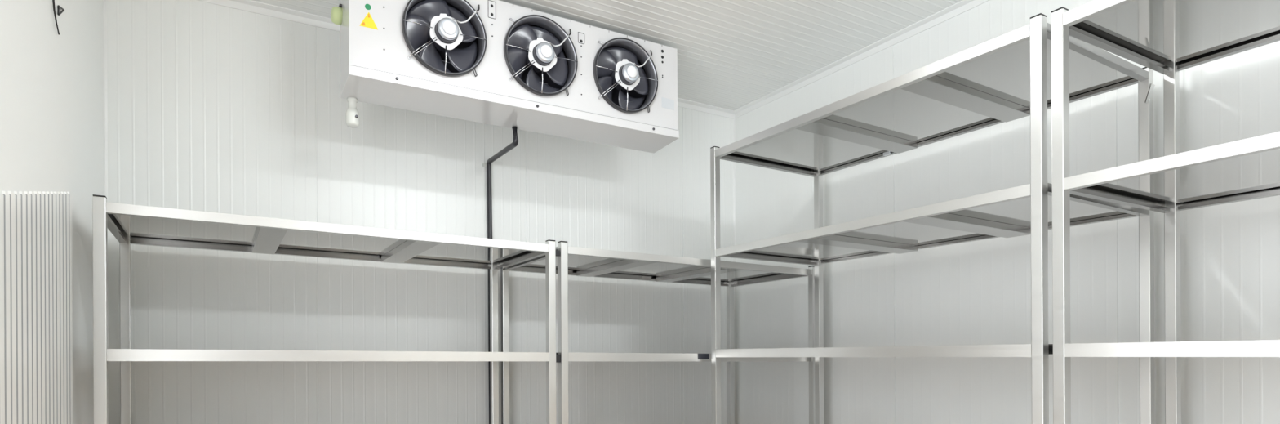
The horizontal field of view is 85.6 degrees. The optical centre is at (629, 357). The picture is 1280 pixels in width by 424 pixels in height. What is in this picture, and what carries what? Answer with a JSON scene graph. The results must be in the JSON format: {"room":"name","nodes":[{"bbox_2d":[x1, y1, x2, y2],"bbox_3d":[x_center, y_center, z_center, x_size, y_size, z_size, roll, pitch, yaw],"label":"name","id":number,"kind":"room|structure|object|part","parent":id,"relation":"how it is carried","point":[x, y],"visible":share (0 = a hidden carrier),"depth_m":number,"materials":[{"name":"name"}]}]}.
{"room":"walk-in cold room","nodes":[
{"label":"walk-in cold room","id":0,"kind":"room"},
{"bbox_2d":[0,0,103,423],"bbox_3d":[-0.606,-0.288,0.162,0.100,2.583,6.099,0,0,-31],"label":"wall","id":1,"kind":"structure","parent":0,"point":[51,84],"depth_m":2.08,"materials":[{"name":"white"}]},
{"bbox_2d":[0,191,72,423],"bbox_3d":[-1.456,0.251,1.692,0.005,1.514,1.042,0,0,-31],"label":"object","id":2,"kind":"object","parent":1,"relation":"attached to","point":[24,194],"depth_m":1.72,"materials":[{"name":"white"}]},
{"bbox_2d":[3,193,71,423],"bbox_3d":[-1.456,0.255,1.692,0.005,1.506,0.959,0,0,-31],"label":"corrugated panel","id":3,"kind":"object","parent":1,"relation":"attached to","point":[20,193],"depth_m":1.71,"materials":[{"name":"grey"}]},
{"bbox_2d":[52,0,59,35],"bbox_3d":[-1.612,-1.018,1.945,0.005,0.187,0.086,0,0,-31],"label":"cable","id":4,"kind":"object","parent":1,"relation":"attached to","point":[53,1],"visible":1,"depth_m":1.93,"materials":[{"name":"black plastic"}]},
{"bbox_2d":[57,4,64,15],"bbox_3d":[-1.651,-1.005,2.010,0.004,0.052,0.085,0,0,-31],"label":"wall hook","id":5,"kind":"object","parent":1,"relation":"attached to","point":[59,13],"visible":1,"depth_m":1.98,"materials":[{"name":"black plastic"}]},
{"bbox_2d":[106,0,733,423],"bbox_3d":[-0.745,-0.288,3.690,3.281,2.583,0.101,0,0,-31],"label":"wall","id":6,"kind":"structure","parent":0,"point":[212,108],"depth_m":3.30,"materials":[{"name":"white metal"}]},
{"bbox_2d":[102,0,109,423],"bbox_3d":[-2.119,-0.261,2.804,0.012,2.545,0.012,0,0,-31],"label":"trim","id":7,"kind":"structure","parent":6,"relation":"attached to","point":[104,2],"depth_m":2.81,"materials":[{"name":"white plastic"}]},
{"bbox_2d":[197,0,736,118],"bbox_3d":[-0.716,-1.560,3.631,3.281,0.038,0.038,0,0,-31],"label":"trim","id":8,"kind":"structure","parent":6,"relation":"attached to","point":[251,6],"depth_m":3.16,"materials":[{"name":"white plastic"}]},
{"bbox_2d":[482,126,518,423],"bbox_3d":[-0.627,-0.046,3.431,0.048,2.068,0.460,0,0,-30],"label":"drain pipe","id":9,"kind":"object","parent":6,"relation":"attached to","point":[515,140],"visible":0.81,"depth_m":3.61,"materials":[{"name":"grey plastic"}]},
{"bbox_2d":[733,118,737,423],"bbox_3d":[0.687,-0.276,4.481,0.012,2.545,0.012,0,0,-31],"label":"trim","id":10,"kind":"structure","parent":6,"relation":"attached to","point":[734,119],"depth_m":4.48,"materials":[{"name":"white plastic"}]},
{"bbox_2d":[253,0,961,110],"bbox_3d":[0.838,-1.627,1.029,3.481,0.082,6.299,0,0,-31],"label":"ceiling","id":11,"kind":"structure","parent":0,"point":[732,54],"depth_m":3.33,"materials":[{"name":"white metal"}]},
{"bbox_2d":[330,0,679,152],"bbox_3d":[-0.475,-1.272,3.130,1.590,0.616,0.315,0,0,-31],"label":"evaporator","id":12,"kind":"object","parent":11,"relation":"hanging from","point":[492,62],"visible":1,"depth_m":3.03,"materials":[{"name":"white metal"}]},
{"bbox_3d":[-0.874,-1.313,2.859,0.117,0.186,0.055,0,0,-31],"label":"blade","id":13,"kind":"part","parent":12,"relation":"part of","materials":[{"name":"grey"}]},
{"bbox_3d":[-0.843,-1.438,2.891,0.181,0.118,0.043,0,0,-18],"label":"blade","id":14,"kind":"part","parent":12,"relation":"part of","materials":[{"name":"grey"}]},
{"bbox_3d":[-0.800,-1.248,2.907,0.038,0.129,0.185,0,0,41],"label":"blade","id":15,"kind":"part","parent":12,"relation":"part of","materials":[{"name":"grey plastic"}]},
{"bbox_3d":[-0.765,-1.341,2.868,0.100,0.100,0.098,0,0,-31],"label":"motor","id":16,"kind":"part","parent":12,"relation":"part of","materials":[{"name":"grey metal"}]},
{"bbox_3d":[-0.753,-1.344,2.851,0.138,0.147,0.004,0,0,-31],"label":"hub plate","id":17,"kind":"part","parent":12,"relation":"part of","materials":[{"name":"white metal"}]},
{"bbox_3d":[-0.723,-1.294,2.959,0.147,0.171,0.049,0,0,-39],"label":"blade","id":18,"kind":"part","parent":12,"relation":"part of","materials":[{"name":"grey plastic"}]},
{"bbox_3d":[-0.718,-1.418,2.939,0.145,0.160,0.046,0,0,-12],"label":"blade","id":19,"kind":"part","parent":12,"relation":"part of","materials":[{"name":"grey"}]},
{"bbox_2d":[339,64,679,152],"bbox_3d":[-0.473,-1.109,3.163,1.552,0.058,0.239,0,0,-31],"label":"drip tray","id":20,"kind":"object","parent":12,"relation":"on","point":[357,83],"depth_m":3.05,"materials":[{"name":"grey metal"}]},
{"bbox_3d":[-0.504,-1.280,3.081,0.121,0.174,0.055,0,0,-31],"label":"blade","id":21,"kind":"part","parent":12,"relation":"part of","materials":[{"name":"grey plastic"}]},
{"bbox_3d":[-0.492,-1.417,3.099,0.161,0.149,0.047,0,0,-21],"label":"blade","id":22,"kind":"part","parent":12,"relation":"part of","materials":[{"name":"grey"}]},
{"bbox_3d":[-0.396,-1.343,3.089,0.100,0.100,0.098,0,0,-31],"label":"motor","id":23,"kind":"part","parent":12,"relation":"part of","materials":[{"name":"grey metal"}]},
{"bbox_3d":[-0.384,-1.346,3.072,0.138,0.147,0.004,0,0,-31],"label":"hub plate","id":24,"kind":"part","parent":12,"relation":"part of","materials":[{"name":"white metal"}]},
{"bbox_3d":[-0.398,-1.244,3.155,0.041,0.116,0.188,0,0,45],"label":"blade","id":25,"kind":"part","parent":12,"relation":"part of","materials":[{"name":"grey plastic"}]},
{"bbox_3d":[-0.387,-1.430,3.147,0.177,0.140,0.039,0,0,-12],"label":"blade","id":26,"kind":"part","parent":12,"relation":"part of","materials":[{"name":"grey"}]},
{"bbox_3d":[-0.341,-1.343,3.178,0.126,0.185,0.055,0,0,-31],"label":"blade","id":27,"kind":"part","parent":12,"relation":"part of","materials":[{"name":"grey plastic"}]},
{"bbox_3d":[-0.098,-1.265,3.311,0.044,0.153,0.156,0,0,41],"label":"blade","id":28,"kind":"part","parent":12,"relation":"part of","materials":[{"name":"grey plastic"}]},
{"bbox_3d":[-0.121,-1.380,3.310,0.138,0.177,0.055,0,0,-31],"label":"blade","id":29,"kind":"part","parent":12,"relation":"part of","materials":[{"name":"grey plastic"}]},
{"bbox_3d":[-0.050,-1.440,3.358,0.188,0.125,0.039,0,0,-14],"label":"blade","id":30,"kind":"part","parent":12,"relation":"part of","materials":[{"name":"grey plastic"}]},
{"bbox_3d":[-0.020,-1.346,3.313,0.100,0.100,0.098,0,0,-31],"label":"motor","id":31,"kind":"part","parent":12,"relation":"part of","materials":[{"name":"grey metal"}]},
{"bbox_3d":[-0.008,-1.349,3.296,0.138,0.147,0.004,0,0,-31],"label":"hub plate","id":32,"kind":"part","parent":12,"relation":"part of","materials":[{"name":"white metal"}]},
{"bbox_3d":[0.003,-1.250,3.396,0.176,0.122,0.044,0,0,-43],"label":"blade","id":33,"kind":"part","parent":12,"relation":"part of","materials":[{"name":"grey plastic"}]},
{"bbox_3d":[0.040,-1.385,3.406,0.114,0.184,0.055,0,0,-31],"label":"blade","id":34,"kind":"part","parent":12,"relation":"part of","materials":[{"name":"grey plastic"}]},
{"bbox_3d":[0.193,-1.263,3.438,0.074,0.052,0.001,0,0,-31],"label":"label plate","id":35,"kind":"part","parent":12,"relation":"part of","materials":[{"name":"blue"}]},
{"bbox_2d":[734,0,1279,423],"bbox_3d":[2.296,-0.303,1.896,0.100,2.583,6.099,0,0,-31],"label":"wall","id":36,"kind":"structure","parent":0,"point":[979,291],"depth_m":2.98,"materials":[{"name":"white metal"}]},
{"bbox_2d":[733,0,989,116],"bbox_3d":[2.240,-1.576,1.845,0.038,0.038,6.061,0,0,-31],"label":"trim","id":37,"kind":"structure","parent":36,"relation":"attached to","point":[962,6],"depth_m":3.55,"materials":[{"name":"white plastic"}]},
{"bbox_3d":[0.852,1.036,1.029,3.481,0.080,6.299,0,0,-31],"label":"floor","id":38,"kind":"structure","parent":0,"visible":0},
{"bbox_2d":[92,194,560,423],"bbox_3d":[-1.166,0.248,2.870,1.602,1.516,0.743,0,0,-31],"label":"rack","id":39,"kind":"object","parent":38,"relation":"on","point":[130,224],"visible":1,"depth_m":2.75,"materials":[{"name":"white metal"}]},
{"bbox_3d":[-1.656,0.245,2.169,0.034,1.496,0.034,0,0,-31],"label":"post","id":40,"kind":"part","parent":39,"relation":"part of","materials":[{"name":"silver metal"}]},
{"bbox_3d":[-1.843,-0.472,2.468,0.024,0.029,0.667,0,0,-31],"label":"rail","id":41,"kind":"part","parent":39,"relation":"part of","materials":[{"name":"silver metal"}]},
{"bbox_3d":[-2.016,0.247,2.771,0.034,1.496,0.034,0,0,-31],"label":"post","id":42,"kind":"part","parent":39,"relation":"part of","materials":[{"name":"silver metal"}]},
{"bbox_3d":[-1.360,-0.470,3.169,1.508,0.037,0.024,0,0,-31],"label":"rail","id":43,"kind":"part","parent":39,"relation":"part of","materials":[{"name":"silver metal"}]},
{"bbox_2d":[107,213,536,265],"bbox_3d":[-1.178,-0.481,2.865,1.568,0.016,0.727,0,0,-31],"label":"shelf","id":44,"kind":"object","parent":39,"relation":"attached to","point":[175,230],"depth_m":2.78,"materials":[{"name":"silver metal"}]},
{"bbox_3d":[-0.996,-0.469,2.561,1.508,0.043,0.024,0,0,-31],"label":"rail","id":45,"kind":"part","parent":39,"relation":"part of","materials":[{"name":"silver metal"}]},
{"bbox_3d":[-0.994,-0.006,2.561,1.508,0.050,0.024,0,0,-31],"label":"rail","id":46,"kind":"part","parent":39,"relation":"part of","materials":[{"name":"silver metal"}]},
{"bbox_3d":[-0.692,0.246,3.561,0.034,1.484,0.034,0,0,-31],"label":"post","id":47,"kind":"part","parent":39,"relation":"part of","materials":[{"name":"silver metal"}]},
{"bbox_3d":[-0.513,-0.467,3.262,0.024,0.029,0.667,0,0,-31],"label":"rail","id":48,"kind":"part","parent":39,"relation":"part of","materials":[{"name":"silver metal"}]},
{"bbox_3d":[-0.333,0.244,2.959,0.034,1.484,0.034,0,0,-31],"label":"post","id":49,"kind":"part","parent":39,"relation":"part of","materials":[{"name":"silver metal"}]},
{"bbox_2d":[500,240,815,423],"bbox_3d":[0.179,0.247,3.673,1.537,1.504,0.743,0,0,-31],"label":"rack","id":50,"kind":"object","parent":38,"relation":"on","point":[571,260],"visible":0.83,"depth_m":3.57,"materials":[{"name":"white metal"}]},
{"bbox_3d":[-0.643,0.246,3.591,0.034,1.484,0.034,0,0,-31],"label":"post","id":51,"kind":"part","parent":50,"relation":"part of","materials":[{"name":"silver metal"}]},
{"bbox_3d":[-0.470,-0.467,3.288,0.024,0.029,0.667,0,0,-31],"label":"rail","id":52,"kind":"part","parent":50,"relation":"part of","materials":[{"name":"silver metal"}]},
{"bbox_3d":[-0.283,0.244,2.989,0.034,1.484,0.034,0,0,-31],"label":"post","id":53,"kind":"part","parent":50,"relation":"part of","materials":[{"name":"silver metal"}]},
{"bbox_3d":[-0.007,-0.465,3.978,1.461,0.037,0.024,0,0,-31],"label":"rail","id":54,"kind":"part","parent":50,"relation":"part of","materials":[{"name":"silver metal"}]},
{"bbox_2d":[517,253,790,283],"bbox_3d":[0.175,-0.476,3.673,1.521,0.015,0.727,0,0,-31],"label":"shelf","id":55,"kind":"object","parent":50,"relation":"attached to","point":[645,267],"depth_m":3.63,"materials":[{"name":"silver metal"}]},
{"bbox_3d":[0.357,-0.464,3.369,1.461,0.043,0.024,0,0,-31],"label":"rail","id":56,"kind":"part","parent":50,"relation":"part of","materials":[{"name":"silver metal"}]},
{"bbox_3d":[0.359,-0.001,3.369,1.461,0.050,0.024,0,0,-31],"label":"rail","id":57,"kind":"part","parent":50,"relation":"part of","materials":[{"name":"silver metal"}]},
{"bbox_3d":[0.361,-0.006,3.355,0.066,0.028,0.002,0,0,-31],"label":"joint plate","id":58,"kind":"part","parent":50,"relation":"part of","materials":[{"name":"grey"}]},
{"bbox_3d":[0.640,0.245,4.357,0.034,1.472,0.034,0,0,-31],"label":"post","id":59,"kind":"part","parent":50,"relation":"part of","materials":[{"name":"silver metal"}]},
{"bbox_3d":[0.820,-0.462,4.059,0.024,0.029,0.667,0,0,-31],"label":"rail","id":60,"kind":"part","parent":50,"relation":"part of","materials":[{"name":"silver metal"}]},
{"bbox_3d":[1.000,0.243,3.756,0.034,1.472,0.034,0,0,-31],"label":"post","id":61,"kind":"part","parent":50,"relation":"part of","materials":[{"name":"silver metal"}]},
{"bbox_2d":[710,13,1155,423],"bbox_3d":[1.117,-0.010,2.872,0.781,2.009,1.560,0,0,-31],"label":"rack","id":62,"kind":"object","parent":38,"relation":"on","point":[1006,77],"visible":0.94,"depth_m":2.57,"materials":[{"name":"white metal"}]},
{"bbox_3d":[0.418,-0.012,3.321,0.035,1.989,0.035,0,0,-31],"label":"post","id":63,"kind":"part","parent":62,"relation":"part of","materials":[{"name":"silver metal"}]},
{"bbox_3d":[0.710,-0.979,3.512,0.672,0.026,0.024,0,0,-32],"label":"rail","id":64,"kind":"part","parent":62,"relation":"part of","materials":[{"name":"silver metal"}]},
{"bbox_3d":[0.713,-0.505,3.512,0.672,0.026,0.024,0,0,-32],"label":"rail","id":65,"kind":"part","parent":62,"relation":"part of","materials":[{"name":"silver metal"}]},
{"bbox_3d":[1.016,-0.015,3.697,0.035,1.989,0.035,0,0,-31],"label":"post","id":66,"kind":"part","parent":62,"relation":"part of","materials":[{"name":"silver metal"}]},
{"bbox_3d":[0.809,-0.973,2.682,0.024,0.039,1.469,0,0,-32],"label":"rail","id":67,"kind":"part","parent":62,"relation":"part of","materials":[{"name":"silver metal"}]},
{"bbox_3d":[0.811,-0.500,2.682,0.024,0.038,1.469,0,0,-32],"label":"rail","id":68,"kind":"part","parent":62,"relation":"part of","materials":[{"name":"silver metal"}]},
{"bbox_3d":[0.814,-0.021,2.682,0.024,0.043,1.469,0,0,-32],"label":"rail","id":69,"kind":"part","parent":62,"relation":"part of","materials":[{"name":"silver metal"}]},
{"bbox_2d":[726,39,1133,172],"bbox_3d":[1.111,-0.989,2.872,0.765,0.008,1.545,0,0,-31],"label":"shelf","id":70,"kind":"object","parent":62,"relation":"attached to","point":[901,116],"depth_m":2.77,"materials":[{"name":"silver metal"}]},
{"bbox_2d":[736,195,1127,261],"bbox_3d":[1.114,-0.516,2.872,0.765,0.008,1.545,0,0,-31],"label":"shelf","id":71,"kind":"object","parent":62,"relation":"attached to","point":[1015,215],"depth_m":2.78,"materials":[{"name":"silver metal"}]},
{"bbox_3d":[1.414,-0.984,3.062,0.024,0.023,1.469,0,0,-32],"label":"rail","id":72,"kind":"part","parent":62,"relation":"part of","materials":[{"name":"silver metal"}]},
{"bbox_3d":[1.417,-0.511,3.062,0.024,0.022,1.469,0,0,-32],"label":"rail","id":73,"kind":"part","parent":62,"relation":"part of","materials":[{"name":"silver metal"}]},
{"bbox_3d":[1.217,-0.014,2.048,0.035,1.985,0.035,0,0,-31],"label":"post","id":74,"kind":"part","parent":62,"relation":"part of","materials":[{"name":"silver metal"}]},
{"bbox_3d":[1.518,-0.027,2.232,0.672,0.030,0.024,0,0,-32],"label":"rail","id":75,"kind":"part","parent":62,"relation":"part of","materials":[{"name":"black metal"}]},
{"bbox_3d":[1.513,-0.979,2.232,0.672,0.026,0.024,0,0,-32],"label":"rail","id":76,"kind":"part","parent":62,"relation":"part of","materials":[{"name":"silver metal"}]},
{"bbox_3d":[1.516,-0.505,2.232,0.672,0.026,0.024,0,0,-32],"label":"rail","id":77,"kind":"part","parent":62,"relation":"part of","materials":[{"name":"silver metal"}]},
{"bbox_3d":[1.815,-0.017,2.423,0.035,1.985,0.035,0,0,-31],"label":"post","id":78,"kind":"part","parent":62,"relation":"part of","materials":[{"name":"silver metal"}]},
{"bbox_2d":[1051,0,1279,423],"bbox_3d":[1.926,-0.012,1.528,0.747,2.004,1.557,0,0,-31],"label":"rack","id":79,"kind":"object","parent":38,"relation":"on","point":[1167,37],"visible":1,"depth_m":2.00,"materials":[{"name":"white metal"}]},
{"bbox_3d":[1.258,-0.014,2.011,0.034,1.984,0.034,0,0,-31],"label":"post","id":80,"kind":"part","parent":79,"relation":"part of","materials":[{"name":"silver metal"}]},
{"bbox_3d":[1.623,-0.973,1.357,0.024,0.039,1.469,0,0,-30],"label":"rail","id":81,"kind":"part","parent":79,"relation":"part of","materials":[{"name":"silver metal"}]},
{"bbox_3d":[1.545,-0.978,2.183,0.644,0.029,0.024,0,0,-30],"label":"rail","id":82,"kind":"part","parent":79,"relation":"part of","materials":[{"name":"silver metal"}]},
{"bbox_3d":[1.548,-0.504,2.183,0.644,0.028,0.024,0,0,-30],"label":"rail","id":83,"kind":"part","parent":79,"relation":"part of","materials":[{"name":"silver metal"}]},
{"bbox_3d":[1.626,-0.499,1.357,0.024,0.038,1.469,0,0,-30],"label":"rail","id":84,"kind":"part","parent":79,"relation":"part of","materials":[{"name":"silver metal"}]},
{"bbox_3d":[1.629,-0.021,1.357,0.024,0.043,1.469,0,0,-30],"label":"rail","id":85,"kind":"part","parent":79,"relation":"part of","materials":[{"name":"silver metal"}]},
{"bbox_3d":[1.847,-0.017,2.348,0.034,1.984,0.034,0,0,-31],"label":"post","id":86,"kind":"part","parent":79,"relation":"part of","materials":[{"name":"silver metal"}]},
{"bbox_2d":[1072,0,1279,66],"bbox_3d":[1.921,-0.989,1.528,0.732,0.008,1.542,0,0,-31],"label":"shelf","id":87,"kind":"object","parent":79,"relation":"attached to","point":[1161,33],"depth_m":2.07,"materials":[{"name":"silver metal"}]},
{"bbox_2d":[1082,148,1279,205],"bbox_3d":[1.924,-0.515,1.528,0.732,0.008,1.542,0,0,-31],"label":"shelf","id":88,"kind":"object","parent":79,"relation":"attached to","point":[1255,175],"depth_m":2.01,"materials":[{"name":"silver metal"}]},
{"bbox_3d":[2.219,-0.982,1.698,0.024,0.027,1.469,0,0,-30],"label":"rail","id":89,"kind":"part","parent":79,"relation":"part of","materials":[{"name":"silver metal"}]},
{"bbox_3d":[2.221,-0.509,1.698,0.024,0.026,1.469,0,0,-30],"label":"rail","id":90,"kind":"part","parent":79,"relation":"part of","materials":[{"name":"silver metal"}]}
]}

